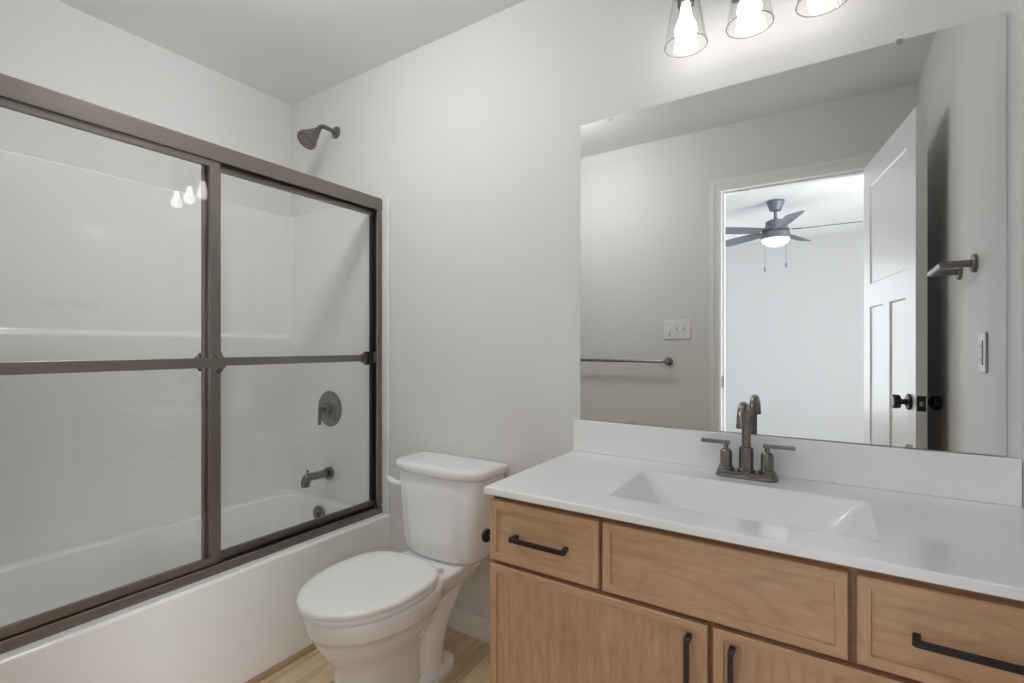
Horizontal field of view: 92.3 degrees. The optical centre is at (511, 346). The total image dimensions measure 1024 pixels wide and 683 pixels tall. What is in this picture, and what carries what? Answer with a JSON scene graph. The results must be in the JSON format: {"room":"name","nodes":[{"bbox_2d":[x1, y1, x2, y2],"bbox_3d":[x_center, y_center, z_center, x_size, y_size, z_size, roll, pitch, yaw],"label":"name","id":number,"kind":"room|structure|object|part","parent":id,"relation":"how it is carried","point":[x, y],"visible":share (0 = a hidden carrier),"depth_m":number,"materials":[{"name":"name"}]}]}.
{"room":"bathroom","nodes":[
{"label":"bathroom","id":0,"kind":"room"},
{"bbox_2d":[0,0,290,216],"bbox_3d":[-1.641,-0.068,2.004,0.100,2.440,1.545,0,0,33],"label":"wall","id":1,"kind":"structure","parent":0,"point":[54,45],"depth_m":2.02,"materials":[{"name":"white paint"}]},
{"bbox_2d":[0,149,389,565],"bbox_3d":[-1.276,0.034,1.781,0.750,1.436,1.521,0,0,33],"label":"shower surround","id":2,"kind":"object","parent":1,"relation":"attached to","point":[94,265],"visible":1,"depth_m":2.07,"materials":[{"name":"white plastic"}]},
{"bbox_2d":[301,467,333,487],"bbox_3d":[-0.940,0.622,2.362,0.060,0.076,0.156,0,0,33],"label":"tub spout","id":3,"kind":"object","parent":2,"relation":"attached to","point":[327,473],"visible":1,"depth_m":2.35,"materials":[{"name":"grey metal"}]},
{"bbox_2d":[318,391,341,425],"bbox_3d":[-0.915,0.306,2.400,0.175,0.175,0.066,0,0,33],"label":"shower valve","id":4,"kind":"object","parent":2,"relation":"attached to","point":[329,406],"visible":1,"depth_m":2.39,"materials":[{"name":"grey metal"}]},
{"bbox_3d":[-0.929,0.337,2.377,0.013,0.086,0.013,0,0,33],"label":"lever","id":5,"kind":"part","parent":4,"relation":"part of","materials":[{"name":"grey metal"}]},
{"bbox_3d":[-0.875,0.034,2.402,0.750,1.436,0.041,0,0,33],"label":"panel","id":6,"kind":"part","parent":2,"relation":"part of","materials":[{"name":"white plastic"}]},
{"bbox_2d":[0,96,375,638],"bbox_3d":[-1.011,0.039,1.609,0.110,1.358,1.492,0,0,33],"label":"door","id":7,"kind":"structure","parent":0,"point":[215,362],"depth_m":1.62,"materials":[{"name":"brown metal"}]},
{"bbox_3d":[-1.196,-0.616,1.313,0.015,0.048,0.795,0,0,33],"label":"rail","id":8,"kind":"part","parent":7,"relation":"part of","materials":[{"name":"brown metal"}]},
{"bbox_3d":[-1.196,0.707,1.313,0.015,0.024,0.795,0,0,33],"label":"rail","id":9,"kind":"part","parent":7,"relation":"part of","materials":[{"name":"brown metal"}]},
{"bbox_3d":[-0.822,-0.616,1.934,0.015,0.048,0.740,0,0,33],"label":"rail","id":10,"kind":"part","parent":7,"relation":"part of","materials":[{"name":"brown metal"}]},
{"bbox_3d":[-0.822,0.707,1.934,0.015,0.024,0.740,0,0,33],"label":"rail","id":11,"kind":"part","parent":7,"relation":"part of","materials":[{"name":"brown metal"}]},
{"bbox_2d":[57,0,524,104],"bbox_3d":[-0.995,-1.328,-0.589,4.900,0.080,5.400,0,0,33],"label":"ceiling","id":12,"kind":"structure","parent":0,"point":[291,52],"depth_m":2.00,"materials":[{"name":"white paint"}]},
{"bbox_2d":[259,627,489,682],"bbox_3d":[-0.995,1.192,-0.589,4.900,0.080,5.400,0,0,33],"label":"floor","id":13,"kind":"structure","parent":0,"point":[471,654],"depth_m":1.77,"materials":[{"name":"brown wood"}]},
{"bbox_2d":[0,489,390,682],"bbox_3d":[-1.275,0.952,1.780,0.753,0.400,1.521,0,0,33],"label":"bathtub","id":14,"kind":"object","parent":13,"relation":"on","point":[233,625],"visible":0.87,"depth_m":1.70,"materials":[{"name":"white ceramic"}]},
{"bbox_2d":[245,643,316,682],"bbox_3d":[-0.956,1.143,1.564,0.015,0.018,1.509,0,0,33],"label":"trim","id":15,"kind":"structure","parent":14,"relation":"attached to","point":[310,648],"depth_m":1.76,"materials":[{"name":"brown wood"}]},
{"bbox_3d":[-0.942,0.817,2.389,0.086,0.086,0.022,0,0,33],"label":"overflow plate","id":16,"kind":"part","parent":14,"relation":"part of","materials":[{"name":"grey metal"}]},
{"bbox_2d":[296,450,507,682],"bbox_3d":[-0.390,0.794,1.685,0.465,0.716,0.698,0,0,33],"label":"toilet","id":17,"kind":"object","parent":13,"relation":"on","point":[377,616],"visible":0.98,"depth_m":1.66,"materials":[{"name":"white porcelain"}]},
{"bbox_3d":[-0.466,0.756,1.578,0.378,0.022,0.436,0,0,33],"label":"lid","id":18,"kind":"part","parent":17,"relation":"part of","materials":[{"name":"white plastic"}]},
{"bbox_3d":[-0.466,0.780,1.578,0.374,0.020,0.426,0,0,33],"label":"seat","id":19,"kind":"part","parent":17,"relation":"part of","materials":[{"name":"white plastic"}]},
{"bbox_3d":[-0.457,0.530,1.926,0.091,0.040,0.038,0,0,20],"label":"flush lever","id":20,"kind":"part","parent":17,"relation":"part of","materials":[{"name":"white plastic"}]},
{"bbox_3d":[-0.251,0.629,1.880,0.416,0.312,0.201,0,0,33],"label":"tank","id":21,"kind":"part","parent":17,"relation":"part of","materials":[{"name":"white ceramic"}]},
{"bbox_3d":[-0.252,0.454,1.879,0.444,0.038,0.222,0,0,33],"label":"tank lid","id":22,"kind":"part","parent":17,"relation":"part of","materials":[{"name":"white ceramic"}]},
{"bbox_2d":[490,495,1023,682],"bbox_3d":[0.540,0.766,1.185,1.104,0.772,0.549,0,0,33],"label":"vanity cabinet","id":23,"kind":"object","parent":13,"relation":"on","point":[576,597],"visible":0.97,"depth_m":0.99,"materials":[{"name":"brown wood"}]},
{"bbox_2d":[482,528,489,542],"bbox_3d":[-0.044,0.534,1.363,0.073,0.048,0.048,0,0,33],"label":"toilet paper holder","id":24,"kind":"object","parent":23,"relation":"attached to","point":[486,533],"visible":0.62,"depth_m":1.37,"materials":[{"name":"black metal"}]},
{"bbox_3d":[0.062,0.478,1.186,0.156,0.010,0.032,0,0,33],"label":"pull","id":25,"kind":"part","parent":23,"relation":"part of","materials":[{"name":"black metal"}]},
{"bbox_3d":[0.074,0.473,1.202,0.300,0.154,0.020,0,0,33],"label":"drawer","id":26,"kind":"part","parent":23,"relation":"part of","materials":[{"name":"brown wood"}]},
{"bbox_3d":[0.172,0.797,1.138,0.534,0.474,0.020,0,0,33],"label":"door","id":27,"kind":"part","parent":23,"relation":"part of","materials":[{"name":"brown wood"}]},
{"bbox_3d":[0.355,0.662,0.996,0.010,0.156,0.032,0,0,33],"label":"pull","id":28,"kind":"part","parent":23,"relation":"part of","materials":[{"name":"black metal"}]},
{"bbox_3d":[0.424,0.662,0.952,0.010,0.156,0.032,0,0,33],"label":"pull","id":29,"kind":"part","parent":23,"relation":"part of","materials":[{"name":"black metal"}]},
{"bbox_2d":[484,419,1023,600],"bbox_3d":[0.540,0.361,1.194,1.114,0.216,0.536,0,0,33],"label":"vanity countertop","id":30,"kind":"structure","parent":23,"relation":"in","point":[951,519],"depth_m":1.18,"materials":[{"name":"white stone"}]},
{"bbox_2d":[701,401,795,482],"bbox_3d":[0.624,0.254,1.322,0.235,0.214,0.131,0,0,33],"label":"faucet","id":31,"kind":"object","parent":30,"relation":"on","point":[766,473],"visible":1,"depth_m":1.34,"materials":[{"name":"grey metal"}]},
{"bbox_3d":[0.578,0.269,1.397,0.076,0.010,0.012,0,0,33],"label":"lever","id":32,"kind":"part","parent":31,"relation":"part of","materials":[{"name":"grey metal"}]},
{"bbox_3d":[0.601,0.306,1.382,0.041,0.072,0.041,0,0,33],"label":"handle","id":33,"kind":"part","parent":31,"relation":"part of","materials":[{"name":"grey metal"}]},
{"bbox_3d":[0.622,0.245,1.319,0.043,0.196,0.126,0,0,33],"label":"spout","id":34,"kind":"part","parent":31,"relation":"part of","materials":[{"name":"grey metal"}]},
{"bbox_3d":[0.645,0.352,1.354,0.157,0.018,0.053,0,0,33],"label":"plate","id":35,"kind":"part","parent":31,"relation":"part of","materials":[{"name":"grey metal"}]},
{"bbox_3d":[0.688,0.306,1.326,0.041,0.072,0.041,0,0,33],"label":"handle","id":36,"kind":"part","parent":31,"relation":"part of","materials":[{"name":"grey metal"}]},
{"bbox_3d":[0.711,0.269,1.311,0.076,0.010,0.012,0,0,33],"label":"lever","id":37,"kind":"part","parent":31,"relation":"part of","materials":[{"name":"grey metal"}]},
{"bbox_3d":[0.630,0.797,0.842,0.536,0.474,0.020,0,0,33],"label":"door","id":38,"kind":"part","parent":23,"relation":"part of","materials":[{"name":"brown wood"}]},
{"bbox_3d":[0.729,0.473,0.778,0.300,0.154,0.020,0,0,33],"label":"drawer","id":39,"kind":"part","parent":23,"relation":"part of","materials":[{"name":"brown wood"}]},
{"bbox_3d":[0.718,0.478,0.762,0.156,0.010,0.032,0,0,33],"label":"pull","id":40,"kind":"part","parent":23,"relation":"part of","materials":[{"name":"black metal"}]},
{"bbox_2d":[291,0,1020,619],"bbox_3d":[0.015,-0.068,1.913,2.980,2.440,0.100,0,0,33],"label":"wall","id":41,"kind":"structure","parent":0,"point":[471,134],"depth_m":1.86,"materials":[{"name":"white paint"}]},
{"bbox_2d":[0,73,381,653],"bbox_3d":[-1.019,0.041,1.614,0.064,1.420,1.496,0,0,33],"label":"shower door frame","id":42,"kind":"object","parent":41,"relation":"attached to","point":[12,88],"visible":0.63,"depth_m":1.58,"materials":[{"name":"brown metal"}]},
{"bbox_2d":[297,124,339,149],"bbox_3d":[-0.919,-1.003,2.337,0.095,0.158,0.202,0,0,33],"label":"showerhead","id":43,"kind":"object","parent":41,"relation":"attached to","point":[308,138],"visible":1,"depth_m":2.29,"materials":[{"name":"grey metal"}]},
{"bbox_3d":[-0.898,-1.041,2.369,0.021,0.050,0.108,0,0,33],"label":"arm","id":44,"kind":"part","parent":43,"relation":"part of","materials":[{"name":"brown metal"}]},
{"bbox_2d":[448,607,489,643],"bbox_3d":[-0.155,1.109,1.956,0.904,0.085,0.014,0,0,33],"label":"baseboard","id":45,"kind":"structure","parent":41,"relation":"attached to","point":[477,627],"depth_m":1.95,"materials":[{"name":"white paint"}]},
{"bbox_2d":[664,0,846,57],"bbox_3d":[0.649,-0.988,1.335,0.492,0.270,0.182,0,0,33],"label":"vanity light","id":46,"kind":"object","parent":41,"relation":"attached to","point":[748,11],"visible":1,"depth_m":1.37,"materials":[{"name":"clear glass"}]},
{"bbox_3d":[0.502,-1.025,1.410,0.066,0.118,0.100,0,0,33],"label":"lamp arm","id":47,"kind":"part","parent":46,"relation":"part of","materials":[{"name":"grey metal"}]},
{"bbox_3d":[0.493,-0.926,1.396,0.117,0.146,0.117,0,0,33],"label":"lamp shade","id":48,"kind":"part","parent":46,"relation":"part of","materials":[{"name":"clear glass"}]},
{"bbox_3d":[0.493,-0.915,1.396,0.060,0.104,0.060,0,0,33],"label":"bulb","id":49,"kind":"part","parent":46,"relation":"part of","materials":[{"name":"white glass"}]},
{"bbox_3d":[0.631,-0.915,1.307,0.060,0.104,0.060,0,0,33],"label":"bulb","id":50,"kind":"part","parent":46,"relation":"part of","materials":[{"name":"white glass"}]},
{"bbox_3d":[0.631,-0.926,1.307,0.117,0.146,0.117,0,0,33],"label":"lamp shade","id":51,"kind":"part","parent":46,"relation":"part of","materials":[{"name":"clear glass"}]},
{"bbox_3d":[0.769,-0.926,1.218,0.117,0.146,0.117,0,0,33],"label":"lamp shade","id":52,"kind":"part","parent":46,"relation":"part of","materials":[{"name":"clear glass"}]},
{"bbox_2d":[580,12,1005,455],"bbox_3d":[0.684,-0.259,1.415,1.064,1.020,0.008,0,0,33],"label":"mirror","id":53,"kind":"object","parent":41,"relation":"attached to","point":[820,247],"visible":1,"depth_m":1.33,"materials":[{"name":"white mirror"}]},
{"bbox_2d":[573,419,1021,506],"bbox_3d":[0.682,0.307,1.411,1.110,0.108,0.018,0,0,33],"label":"backsplash","id":54,"kind":"structure","parent":41,"relation":"attached to","point":[955,475],"depth_m":1.29,"materials":[{"name":"white stone"}]},
{"bbox_2d":[1021,0,1023,508],"bbox_3d":[0.778,-0.068,0.441,0.100,2.440,1.545,0,0,33],"label":"wall","id":55,"kind":"structure","parent":0,"point":[1022,1],"depth_m":1.11,"materials":[{"name":"white paint"}]}
]}

